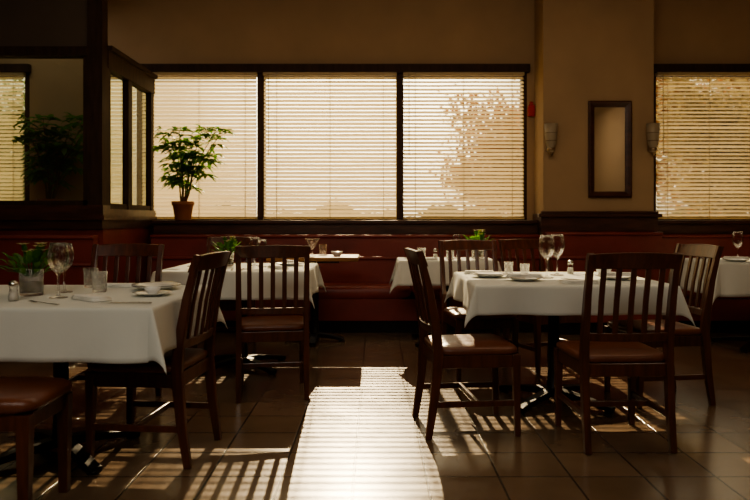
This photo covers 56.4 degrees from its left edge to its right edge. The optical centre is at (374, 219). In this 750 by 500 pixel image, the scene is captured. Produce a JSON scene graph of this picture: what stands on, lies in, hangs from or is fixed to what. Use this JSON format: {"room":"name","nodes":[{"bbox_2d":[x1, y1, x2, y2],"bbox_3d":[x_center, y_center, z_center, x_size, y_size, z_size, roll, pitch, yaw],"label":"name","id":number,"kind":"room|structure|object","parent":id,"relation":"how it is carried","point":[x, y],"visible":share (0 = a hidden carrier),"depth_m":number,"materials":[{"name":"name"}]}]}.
{"room":"restaurant","nodes":[
{"label":"restaurant","id":0,"kind":"room"},
{"bbox_2d":[0,0,157,284],"bbox_3d":[-3.675,-0.674,6.834,2.650,3.548,1.528,0,0,0],"label":"wall","id":1,"kind":"structure","parent":0,"point":[29,29],"depth_m":6.15,"materials":[{"name":"brown wood"}]},
{"bbox_2d":[0,333,749,499],"bbox_3d":[0.100,1.150,2.550,10.600,0.100,10.500,0,0,0],"label":"floor","id":2,"kind":"structure","parent":0,"point":[356,436],"depth_m":3.52,"materials":[{"name":"tile"}]},
{"bbox_2d":[0,377,72,499],"bbox_3d":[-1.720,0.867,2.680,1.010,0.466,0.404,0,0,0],"label":"dining chair","id":3,"kind":"object","parent":2,"relation":"on","point":[25,402],"visible":1,"depth_m":2.60,"materials":[{"name":"brown wood"}]},
{"bbox_2d":[0,235,98,284],"bbox_3d":[-3.685,0.615,5.854,2.532,0.970,0.552,0,0,0],"label":"banquette","id":4,"kind":"object","parent":2,"relation":"on","point":[82,244],"visible":0.12,"depth_m":6.02,"materials":[{"name":"red leather"}]},
{"bbox_2d":[0,362,140,474],"bbox_3d":[-1.475,0.729,3.290,1.138,0.742,0.968,0,0,0],"label":"dining table","id":5,"kind":"object","parent":2,"relation":"on","point":[48,438],"visible":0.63,"depth_m":3.25,"materials":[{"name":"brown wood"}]},
{"bbox_2d":[0,285,227,374],"bbox_3d":[-1.476,0.476,3.291,1.342,0.252,1.148,0,0,0],"label":"tablecloth","id":6,"kind":"object","parent":5,"relation":"on","point":[73,330],"visible":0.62,"depth_m":2.78,"materials":[{"name":"fabric"}]},
{"bbox_2d":[8,280,18,300],"bbox_3d":[-1.560,0.304,3.020,0.044,0.089,0.044,0,0,0],"label":"salt shaker","id":7,"kind":"object","parent":6,"relation":"on","point":[13,283],"visible":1,"depth_m":3.01,"materials":[{"name":"clear glass"}]},
{"bbox_2d":[0,242,68,295],"bbox_3d":[-1.583,0.225,3.220,0.284,0.246,0.262,0,0,0],"label":"flower vase","id":8,"kind":"object","parent":6,"relation":"on","point":[35,256],"visible":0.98,"depth_m":3.21,"materials":[{"name":"clear glass"}]},
{"bbox_2d":[30,300,59,304],"bbox_3d":[-1.376,0.343,2.908,0.190,0.007,0.020,0,0,30],"label":"fork","id":9,"kind":"object","parent":6,"relation":"on","point":[30,300],"visible":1,"depth_m":2.91,"materials":[{"name":"silver metal"}]},
{"bbox_2d":[47,242,69,298],"bbox_3d":[-1.420,0.225,3.140,0.092,0.247,0.092,0,0,0],"label":"wine glass","id":10,"kind":"object","parent":6,"relation":"on","point":[65,243],"visible":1,"depth_m":3.13,"materials":[{"name":"clear glass"}]},
{"bbox_2d":[54,243,73,292],"bbox_3d":[-1.500,0.230,3.380,0.088,0.236,0.088,0,0,0],"label":"wine glass","id":11,"kind":"object","parent":6,"relation":"on","point":[69,266],"visible":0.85,"depth_m":3.37,"materials":[{"name":"clear glass"}]},
{"bbox_2d":[83,268,97,287],"bbox_3d":[-1.470,0.298,3.620,0.074,0.100,0.074,0,0,0],"label":"water glass","id":12,"kind":"object","parent":6,"relation":"on","point":[84,269],"visible":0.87,"depth_m":3.60,"materials":[{"name":"clear glass"}]},
{"bbox_2d":[70,294,111,301],"bbox_3d":[-1.240,0.338,3.060,0.200,0.019,0.089,0,0,40],"label":"folded napkin","id":13,"kind":"object","parent":6,"relation":"on","point":[84,297],"visible":1,"depth_m":3.02,"materials":[{"name":"white fabric"}]},
{"bbox_2d":[91,271,107,292],"bbox_3d":[-1.330,0.298,3.380,0.074,0.100,0.074,0,0,0],"label":"water glass","id":14,"kind":"object","parent":6,"relation":"on","point":[92,272],"visible":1,"depth_m":3.37,"materials":[{"name":"clear glass"}]},
{"bbox_2d":[99,283,134,287],"bbox_3d":[-1.320,0.338,3.640,0.200,0.019,0.089,0,0,2],"label":"folded napkin","id":15,"kind":"object","parent":6,"relation":"on","point":[109,285],"visible":0.76,"depth_m":3.60,"materials":[{"name":"white fabric"}]},
{"bbox_2d":[100,302,151,303],"bbox_3d":[-1.040,0.344,2.922,0.220,0.006,0.020,0,0,5],"label":"table knife","id":16,"kind":"object","parent":6,"relation":"on","point":[100,302],"visible":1,"depth_m":2.91,"materials":[{"name":"silver metal"}]},
{"bbox_2d":[132,290,171,295],"bbox_3d":[-1.030,0.341,3.240,0.178,0.016,0.178,0,0,0],"label":"dinner plate","id":17,"kind":"object","parent":6,"relation":"on","point":[161,292],"visible":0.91,"depth_m":3.24,"materials":[{"name":"white ceramic"}]},
{"bbox_2d":[144,286,160,293],"bbox_3d":[-1.030,0.326,3.240,0.077,0.032,0.077,0,0,0],"label":"bowl","id":18,"kind":"object","parent":17,"relation":"on","point":[151,289],"visible":0.94,"depth_m":3.22,"materials":[{"name":"white ceramic"}]},
{"bbox_2d":[132,284,180,289],"bbox_3d":[-1.100,0.338,3.520,0.238,0.021,0.238,0,0,0],"label":"dinner plate","id":19,"kind":"object","parent":6,"relation":"on","point":[161,288],"visible":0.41,"depth_m":3.46,"materials":[{"name":"white ceramic"}]},
{"bbox_2d":[131,282,180,286],"bbox_3d":[-1.100,0.331,3.520,0.238,0.021,0.238,0,0,0],"label":"dinner plate","id":20,"kind":"object","parent":19,"relation":"on","point":[142,284],"visible":0.62,"depth_m":3.57,"materials":[{"name":"white ceramic"}]},
{"bbox_2d":[69,244,163,415],"bbox_3d":[-1.560,0.626,4.188,0.454,0.952,0.555,0,0,0],"label":"dining chair","id":21,"kind":"object","parent":2,"relation":"on","point":[105,250],"visible":0.23,"depth_m":4.41,"materials":[{"name":"brown wood"}]},
{"bbox_2d":[85,251,231,468],"bbox_3d":[-1.002,0.626,3.324,0.555,0.952,0.454,0,0,6],"label":"dining chair","id":22,"kind":"object","parent":2,"relation":"on","point":[184,364],"visible":0.88,"depth_m":3.14,"materials":[{"name":"brown wood"}]},
{"bbox_2d":[193,237,256,347],"bbox_3d":[-1.280,0.626,6.038,0.454,0.952,0.555,0,0,0],"label":"dining chair","id":23,"kind":"object","parent":2,"relation":"on","point":[225,305],"visible":0.12,"depth_m":6.23,"materials":[{"name":"brown wood"}]},
{"bbox_2d":[201,300,285,374],"bbox_3d":[-0.990,0.729,5.240,1.008,0.742,0.908,0,0,0],"label":"dining table","id":24,"kind":"object","parent":2,"relation":"on","point":[229,359],"visible":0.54,"depth_m":5.21,"materials":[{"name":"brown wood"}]},
{"bbox_2d":[150,263,325,308],"bbox_3d":[-0.993,0.474,5.239,1.198,0.248,1.084,0,0,0],"label":"tablecloth","id":25,"kind":"object","parent":24,"relation":"on","point":[177,273],"visible":0.52,"depth_m":4.76,"materials":[{"name":"fabric"}]},
{"bbox_2d":[210,236,241,265],"bbox_3d":[-1.114,0.234,5.301,0.264,0.229,0.244,0,0,0],"label":"flower vase","id":26,"kind":"object","parent":25,"relation":"on","point":[229,243],"visible":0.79,"depth_m":5.29,"materials":[{"name":"clear glass"}]},
{"bbox_2d":[267,265,288,268],"bbox_3d":[-0.700,0.338,5.050,0.089,0.019,0.200,0,0,-30],"label":"folded napkin","id":27,"kind":"object","parent":25,"relation":"on","point":[269,266],"visible":0.58,"depth_m":4.98,"materials":[{"name":"white fabric"}]},
{"bbox_2d":[275,262,303,265],"bbox_3d":[-0.660,0.338,5.380,0.238,0.021,0.238,0,0,0],"label":"dinner plate","id":28,"kind":"object","parent":25,"relation":"on","point":[279,263],"visible":0.66,"depth_m":5.32,"materials":[{"name":"white ceramic"}]},
{"bbox_2d":[235,245,309,402],"bbox_3d":[-0.651,0.626,4.442,0.454,0.952,0.555,0,0,-9],"label":"dining chair","id":29,"kind":"object","parent":2,"relation":"on","point":[249,329],"visible":1,"depth_m":4.26,"materials":[{"name":"brown wood"}]},
{"bbox_2d":[266,254,359,346],"bbox_3d":[-0.545,0.713,6.335,0.798,0.775,0.558,0,0,0],"label":"dining table","id":30,"kind":"object","parent":2,"relation":"on","point":[314,333],"visible":0.72,"depth_m":6.30,"materials":[{"name":"brown wood"}]},
{"bbox_2d":[305,238,319,256],"bbox_3d":[-0.560,0.244,6.250,0.136,0.161,0.136,0,0,0],"label":"cocktail glass","id":31,"kind":"object","parent":30,"relation":"on","point":[306,239],"visible":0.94,"depth_m":6.22,"materials":[{"name":"clear glass"}]},
{"bbox_2d":[319,244,326,254],"bbox_3d":[-0.480,0.275,6.450,0.074,0.100,0.074,0,0,0],"label":"water glass","id":32,"kind":"object","parent":30,"relation":"on","point":[319,244],"visible":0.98,"depth_m":6.43,"materials":[{"name":"clear glass"}]},
{"bbox_2d":[331,251,342,256],"bbox_3d":[-0.340,0.301,6.250,0.110,0.046,0.110,0,0,0],"label":"bowl","id":33,"kind":"object","parent":30,"relation":"on","point":[334,253],"visible":1,"depth_m":6.21,"materials":[{"name":"white ceramic"}]},
{"bbox_2d":[150,234,547,332],"bbox_3d":[-0.310,0.625,7.064,4.023,0.950,0.572,0,0,0],"label":"banquette","id":34,"kind":"object","parent":2,"relation":"on","point":[357,297],"visible":0.27,"depth_m":7.22,"materials":[{"name":"red leather"}]},
{"bbox_2d":[412,286,469,347],"bbox_3d":[0.635,0.729,6.300,0.818,0.742,0.580,0,0,0],"label":"dining table","id":35,"kind":"object","parent":2,"relation":"on","point":[416,335],"visible":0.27,"depth_m":6.28,"materials":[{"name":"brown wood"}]},
{"bbox_2d":[389,257,501,292],"bbox_3d":[0.630,0.487,6.300,1.027,0.274,0.742,0,0,0],"label":"tablecloth","id":36,"kind":"object","parent":35,"relation":"on","point":[401,276],"visible":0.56,"depth_m":6.00,"materials":[{"name":"fabric"}]},
{"bbox_2d":[433,248,437,257],"bbox_3d":[0.550,0.304,6.380,0.044,0.089,0.044,0,0,0],"label":"salt shaker","id":37,"kind":"object","parent":36,"relation":"on","point":[435,249],"visible":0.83,"depth_m":6.37,"materials":[{"name":"clear glass"}]},
{"bbox_2d":[446,250,453,259],"bbox_3d":[0.660,0.298,6.150,0.074,0.100,0.074,0,0,0],"label":"water glass","id":38,"kind":"object","parent":36,"relation":"on","point":[446,250],"visible":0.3,"depth_m":6.13,"materials":[{"name":"clear glass"}]},
{"bbox_2d":[464,229,491,258],"bbox_3d":[0.937,0.216,6.328,0.305,0.264,0.281,0,0,0],"label":"potted plant","id":39,"kind":"object","parent":36,"relation":"on","point":[479,235],"visible":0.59,"depth_m":6.31,"materials":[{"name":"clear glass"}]},
{"bbox_2d":[403,247,520,439],"bbox_3d":[0.442,0.626,3.734,0.555,0.952,0.454,0,0,-6],"label":"dining chair","id":40,"kind":"object","parent":2,"relation":"on","point":[452,351],"visible":1,"depth_m":3.54,"materials":[{"name":"brown wood"}]},
{"bbox_2d":[438,240,518,381],"bbox_3d":[0.732,0.626,5.058,0.454,0.952,0.555,0,0,-8],"label":"dining chair","id":41,"kind":"object","parent":2,"relation":"on","point":[455,317],"visible":0.5,"depth_m":5.16,"materials":[{"name":"brown wood"}]},
{"bbox_2d":[498,239,580,374],"bbox_3d":[1.260,0.626,5.305,0.454,0.952,0.555,0,0,-20],"label":"dining chair","id":42,"kind":"object","parent":2,"relation":"on","point":[537,321],"visible":0.3,"depth_m":5.41,"materials":[{"name":"brown wood"}]},
{"bbox_2d":[499,315,615,413],"bbox_3d":[1.085,0.729,4.250,1.058,0.742,0.968,0,0,0],"label":"dining table","id":43,"kind":"object","parent":2,"relation":"on","point":[542,392],"visible":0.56,"depth_m":4.22,"materials":[{"name":"black metal"}]},
{"bbox_2d":[444,272,695,327],"bbox_3d":[1.082,0.460,4.252,1.222,0.220,1.124,0,0,0],"label":"tablecloth","id":44,"kind":"object","parent":43,"relation":"on","point":[502,295],"visible":0.7,"depth_m":3.74,"materials":[{"name":"fabric"}]},
{"bbox_2d":[464,270,493,273],"bbox_3d":[0.680,0.338,4.560,0.200,0.019,0.089,0,0,5],"label":"folded napkin","id":45,"kind":"object","parent":44,"relation":"on","point":[465,271],"visible":0.62,"depth_m":4.53,"materials":[{"name":"white fabric"}]},
{"bbox_2d":[470,273,507,277],"bbox_3d":[0.700,0.338,4.280,0.238,0.021,0.238,0,0,0],"label":"dinner plate","id":46,"kind":"object","parent":44,"relation":"on","point":[483,276],"visible":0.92,"depth_m":4.21,"materials":[{"name":"white ceramic"}]},
{"bbox_2d":[473,272,505,274],"bbox_3d":[0.700,0.332,4.280,0.202,0.018,0.202,0,0,0],"label":"dinner plate","id":47,"kind":"object","parent":46,"relation":"on","point":[478,273],"visible":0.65,"depth_m":4.33,"materials":[{"name":"white ceramic"}]},
{"bbox_2d":[504,261,512,272],"bbox_3d":[0.860,0.308,4.500,0.059,0.080,0.059,0,0,0],"label":"water glass","id":48,"kind":"object","parent":44,"relation":"on","point":[507,261],"visible":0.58,"depth_m":4.49,"materials":[{"name":"clear glass"}]},
{"bbox_2d":[506,277,542,280],"bbox_3d":[0.860,0.339,4.030,0.214,0.019,0.214,0,0,0],"label":"dinner plate","id":49,"kind":"object","parent":44,"relation":"on","point":[512,278],"visible":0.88,"depth_m":3.98,"materials":[{"name":"white ceramic"}]},
{"bbox_2d":[506,273,542,277],"bbox_3d":[0.860,0.319,4.030,0.200,0.019,0.089,0,0,20],"label":"folded napkin","id":50,"kind":"object","parent":49,"relation":"on","point":[522,275],"visible":1,"depth_m":4.01,"materials":[{"name":"white fabric"}]},
{"bbox_2d":[520,264,529,273],"bbox_3d":[0.920,0.308,4.300,0.059,0.080,0.059,0,0,0],"label":"water glass","id":51,"kind":"object","parent":44,"relation":"on","point":[528,265],"visible":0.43,"depth_m":4.29,"materials":[{"name":"clear glass"}]},
{"bbox_2d":[539,235,554,278],"bbox_3d":[1.030,0.220,4.200,0.096,0.258,0.096,0,0,0],"label":"wine glass","id":52,"kind":"object","parent":44,"relation":"on","point":[543,256],"visible":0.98,"depth_m":4.19,"materials":[{"name":"clear glass"}]},
{"bbox_2d":[549,234,564,275],"bbox_3d":[1.150,0.220,4.420,0.096,0.258,0.096,0,0,0],"label":"wine glass","id":53,"kind":"object","parent":44,"relation":"on","point":[561,253],"visible":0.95,"depth_m":4.41,"materials":[{"name":"clear glass"}]},
{"bbox_2d":[567,260,573,273],"bbox_3d":[1.270,0.304,4.550,0.044,0.089,0.044,0,0,0],"label":"salt shaker","id":54,"kind":"object","parent":44,"relation":"on","point":[570,270],"visible":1,"depth_m":4.54,"materials":[{"name":"clear glass"}]},
{"bbox_2d":[558,279,598,283],"bbox_3d":[1.120,0.338,3.850,0.200,0.019,0.089,0,0,-5],"label":"folded napkin","id":55,"kind":"object","parent":44,"relation":"on","point":[575,281],"visible":0.79,"depth_m":3.81,"materials":[{"name":"white fabric"}]},
{"bbox_2d":[595,275,637,279],"bbox_3d":[1.420,0.338,4.120,0.238,0.021,0.238,0,0,0],"label":"dinner plate","id":56,"kind":"object","parent":44,"relation":"on","point":[607,277],"visible":0.44,"depth_m":4.06,"materials":[{"name":"white ceramic"}]},
{"bbox_2d":[597,272,630,275],"bbox_3d":[1.420,0.317,4.120,0.200,0.019,0.089,0,0,5],"label":"folded napkin","id":57,"kind":"object","parent":56,"relation":"on","point":[599,273],"visible":0.62,"depth_m":4.08,"materials":[{"name":"white fabric"}]},
{"bbox_2d":[543,232,678,334],"bbox_3d":[2.310,0.610,6.919,1.182,0.980,0.522,0,0,0],"label":"banquette","id":58,"kind":"object","parent":2,"relation":"on","point":[577,244],"visible":0.2,"depth_m":7.07,"materials":[{"name":"red leather"}]},
{"bbox_2d":[554,252,682,454],"bbox_3d":[1.193,0.626,3.492,0.454,0.952,0.555,0,0,-3],"label":"dining chair","id":59,"kind":"object","parent":2,"relation":"on","point":[599,354],"visible":1,"depth_m":3.31,"materials":[{"name":"brown wood"}]},
{"bbox_2d":[604,243,723,408],"bbox_3d":[1.778,0.626,4.328,0.555,0.952,0.454,0,0,-8],"label":"dining chair","id":60,"kind":"object","parent":2,"relation":"on","point":[686,335],"visible":0.6,"depth_m":4.14,"materials":[{"name":"brown wood"}]},
{"bbox_2d":[662,234,749,332],"bbox_3d":[4.035,0.625,7.064,2.231,0.950,0.572,0,0,0],"label":"banquette","id":61,"kind":"object","parent":2,"relation":"on","point":[728,314],"visible":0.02,"depth_m":6.84,"materials":[{"name":"red leather"}]},
{"bbox_3d":[3.325,0.729,6.075,1.038,0.742,0.738,0,0,0],"label":"dining table","id":62,"kind":"object","parent":2,"relation":"on","visible":0},
{"bbox_2d":[680,258,749,304],"bbox_3d":[3.321,0.525,6.075,1.268,0.350,0.950,0,0,0],"label":"tablecloth","id":63,"kind":"object","parent":62,"relation":"on","point":[732,278],"visible":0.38,"depth_m":5.68,"materials":[{"name":"fabric"}]},
{"bbox_2d":[721,258,749,261],"bbox_3d":[3.050,0.338,5.900,0.238,0.021,0.238,0,0,0],"label":"dinner plate","id":64,"kind":"object","parent":63,"relation":"on","point":[732,260],"visible":0.89,"depth_m":5.85,"materials":[{"name":"white ceramic"}]},
{"bbox_2d":[723,256,749,258],"bbox_3d":[3.050,0.317,5.900,0.089,0.019,0.200,0,0,-40],"label":"folded napkin","id":65,"kind":"object","parent":64,"relation":"on","point":[726,257],"visible":1,"depth_m":5.90,"materials":[{"name":"white fabric"}]},
{"bbox_2d":[732,232,743,246],"bbox_3d":[3.160,0.225,6.100,0.092,0.247,0.092,0,0,0],"label":"wine glass","id":66,"kind":"object","parent":63,"relation":"on","point":[733,232],"visible":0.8,"depth_m":6.09,"materials":[{"name":"clear glass"}]},
{"bbox_3d":[-3.770,0.551,7.399,2.440,1.098,0.397,0,0,0],"label":"trim","id":67,"kind":"structure","parent":2,"relation":"on","visible":0},
{"bbox_2d":[12,112,82,200],"bbox_3d":[-3.256,-0.572,7.258,0.999,1.148,0.428,0,0,0],"label":"potted plant","id":68,"kind":"object","parent":67,"relation":"on","point":[52,159],"visible":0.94,"depth_m":7.29,"materials":[{"name":"green plant"}]},
{"bbox_2d":[0,0,749,219],"bbox_3d":[0.100,-0.675,7.700,10.200,3.550,0.200,0,0,0],"label":"wall","id":69,"kind":"structure","parent":0,"point":[146,31],"depth_m":7.60,"materials":[{"name":"paint"}]},
{"bbox_2d":[0,64,30,200],"bbox_3d":[-4.325,-0.840,7.622,1.190,1.680,0.195,0,0,0],"label":"window","id":70,"kind":"structure","parent":69,"relation":"in","point":[26,68],"depth_m":7.60,"materials":[{"name":"brown wood"}]},
{"bbox_2d":[0,72,25,200],"bbox_3d":[-4.325,-0.801,7.558,1.070,1.582,0.073,0,0,0],"label":"window blind","id":71,"kind":"object","parent":70,"relation":"attached to","point":[15,176],"visible":0.74,"depth_m":7.56,"materials":[{"name":"beige"}]},
{"bbox_2d":[111,64,529,219],"bbox_3d":[-0.700,-0.840,7.622,4.740,1.680,0.195,0,0,0],"label":"window","id":72,"kind":"structure","parent":69,"relation":"in","point":[259,68],"depth_m":7.60,"materials":[{"name":"brown wood"}]},
{"bbox_2d":[111,75,135,204],"bbox_3d":[-2.790,-0.801,7.558,0.420,1.582,0.073,0,0,0],"label":"window blind","id":73,"kind":"object","parent":72,"relation":"attached to","point":[116,173],"visible":0.29,"depth_m":7.56,"materials":[{"name":"beige"}]},
{"bbox_2d":[142,72,256,218],"bbox_3d":[-1.897,-0.801,7.558,1.245,1.582,0.073,0,0,0],"label":"window blind","id":74,"kind":"object","parent":72,"relation":"attached to","point":[239,176],"visible":0.8,"depth_m":7.56,"materials":[{"name":"beige"}]},
{"bbox_2d":[263,72,396,218],"bbox_3d":[-0.485,-0.801,7.558,1.440,1.582,0.073,0,0,0],"label":"window blind","id":75,"kind":"object","parent":72,"relation":"attached to","point":[323,195],"visible":1,"depth_m":7.56,"materials":[{"name":"beige"}]},
{"bbox_2d":[403,72,524,218],"bbox_3d":[0.958,-0.801,7.558,1.305,1.582,0.073,0,0,0],"label":"window blind","id":76,"kind":"object","parent":72,"relation":"attached to","point":[415,210],"visible":1,"depth_m":7.56,"materials":[{"name":"beige"}]},
{"bbox_2d":[152,220,537,233],"bbox_3d":[-0.305,0.076,7.439,4.030,0.148,0.317,0,0,0],"label":"trim","id":77,"kind":"structure","parent":69,"relation":"attached to","point":[159,226],"depth_m":7.32,"materials":[{"name":"brown wood"}]},
{"bbox_2d":[152,124,234,219],"bbox_3d":[-1.884,-0.511,7.309,0.892,1.025,0.382,0,0,0],"label":"potted plant","id":78,"kind":"object","parent":77,"relation":"on","point":[182,209],"visible":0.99,"depth_m":7.33,"materials":[{"name":"green plant"}]},
{"bbox_2d":[528,102,534,116],"bbox_3d":[1.690,-1.200,7.572,0.070,0.160,0.050,0,0,0],"label":"fire alarm","id":79,"kind":"object","parent":69,"relation":"attached to","point":[531,108],"visible":1,"depth_m":7.55,"materials":[{"name":"red plastic"}]},
{"bbox_2d":[654,64,749,219],"bbox_3d":[3.975,-0.840,7.622,1.990,1.680,0.195,0,0,0],"label":"window","id":80,"kind":"structure","parent":69,"relation":"in","point":[657,67],"depth_m":7.53,"materials":[{"name":"brown wood"}]},
{"bbox_2d":[655,72,749,218],"bbox_3d":[3.603,-0.801,7.558,1.125,1.582,0.073,0,0,0],"label":"window blind","id":81,"kind":"object","parent":80,"relation":"attached to","point":[663,74],"visible":0.97,"depth_m":7.56,"materials":[{"name":"beige plastic"}]},
{"bbox_2d":[658,220,749,233],"bbox_3d":[4.030,0.076,7.439,2.280,0.148,0.317,0,0,0],"label":"trim","id":82,"kind":"structure","parent":69,"relation":"attached to","point":[665,226],"depth_m":7.32,"materials":[{"name":"brown wood"}]},
{"bbox_2d":[534,0,653,271],"bbox_3d":[2.300,-0.675,7.400,1.140,3.550,0.400,0,0,0],"label":"pillar","id":83,"kind":"structure","parent":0,"point":[585,51],"depth_m":7.20,"materials":[{"name":"beige paint"}]},
{"bbox_2d":[544,123,557,155],"bbox_3d":[1.790,-0.815,7.125,0.132,0.330,0.141,0,0,0],"label":"wall sconce","id":84,"kind":"object","parent":83,"relation":"attached to","point":[550,128],"depth_m":7.08,"materials":[{"name":"beige glass"}]},
{"bbox_2d":[533,211,661,231],"bbox_3d":[2.300,0.015,7.340,1.260,0.210,0.420,0,0,0],"label":"trim","id":85,"kind":"structure","parent":83,"relation":"attached to","point":[548,221],"depth_m":7.17,"materials":[{"name":"brown wood"}]},
{"bbox_2d":[588,101,631,197],"bbox_3d":[2.410,-0.725,7.175,0.440,0.990,0.045,0,0,0],"label":"wall mirror","id":86,"kind":"object","parent":83,"relation":"attached to","point":[609,122],"depth_m":7.19,"materials":[{"name":"beige mirror"}]},
{"bbox_2d":[646,123,659,155],"bbox_3d":[2.830,-0.815,7.125,0.132,0.330,0.141,0,0,0],"label":"wall sconce","id":87,"kind":"object","parent":83,"relation":"attached to","point":[653,129],"depth_m":7.08,"materials":[{"name":"beige glass"}]},
{"label":"outside","id":88,"kind":"structure","parent":0,"visible":0},
{"bbox_3d":[0.000,1.250,38.925,80.000,0.100,62.150,0,0,0],"label":"ground","id":89,"kind":"structure","parent":88,"visible":0},
{"bbox_2d":[0,80,24,200],"bbox_3d":[-10.597,-1.675,19.806,5.184,5.761,5.744,0,0,-43],"label":"shade tree","id":90,"kind":"object","parent":89,"relation":"on","point":[3,80],"visible":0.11,"depth_m":18.97,"materials":[{"name":"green plant"}]},
{"bbox_2d":[196,201,722,216],"bbox_3d":[-0.033,0.138,27.849,36.194,2.123,1.502,0,0,0],"label":"hedge","id":91,"kind":"object","parent":89,"relation":"on","point":[225,201],"visible":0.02,"depth_m":27.53,"materials":[{"name":"green plant"}]},
{"bbox_2d":[423,80,519,216],"bbox_3d":[4.223,-1.421,20.183,5.418,5.252,4.974,0,0,19],"label":"autumn tree","id":92,"kind":"object","parent":89,"relation":"on","point":[514,80],"visible":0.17,"depth_m":19.45,"materials":[{"name":"brown plant"}]},
{"bbox_2d":[656,79,749,216],"bbox_3d":[7.793,-1.269,15.474,4.321,4.948,5.065,0,0,15],"label":"shade tree","id":93,"kind":"object","parent":89,"relation":"on","point":[667,79],"visible":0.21,"depth_m":15.11,"materials":[{"name":"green plant"}]},
{"bbox_2d":[656,78,749,216],"bbox_3d":[11.610,-2.364,21.879,8.583,7.137,7.440,0,0,31],"label":"autumn tree","id":94,"kind":"object","parent":89,"relation":"on","point":[656,78],"visible":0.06,"depth_m":21.71,"materials":[{"name":"brown plant"}]}
]}

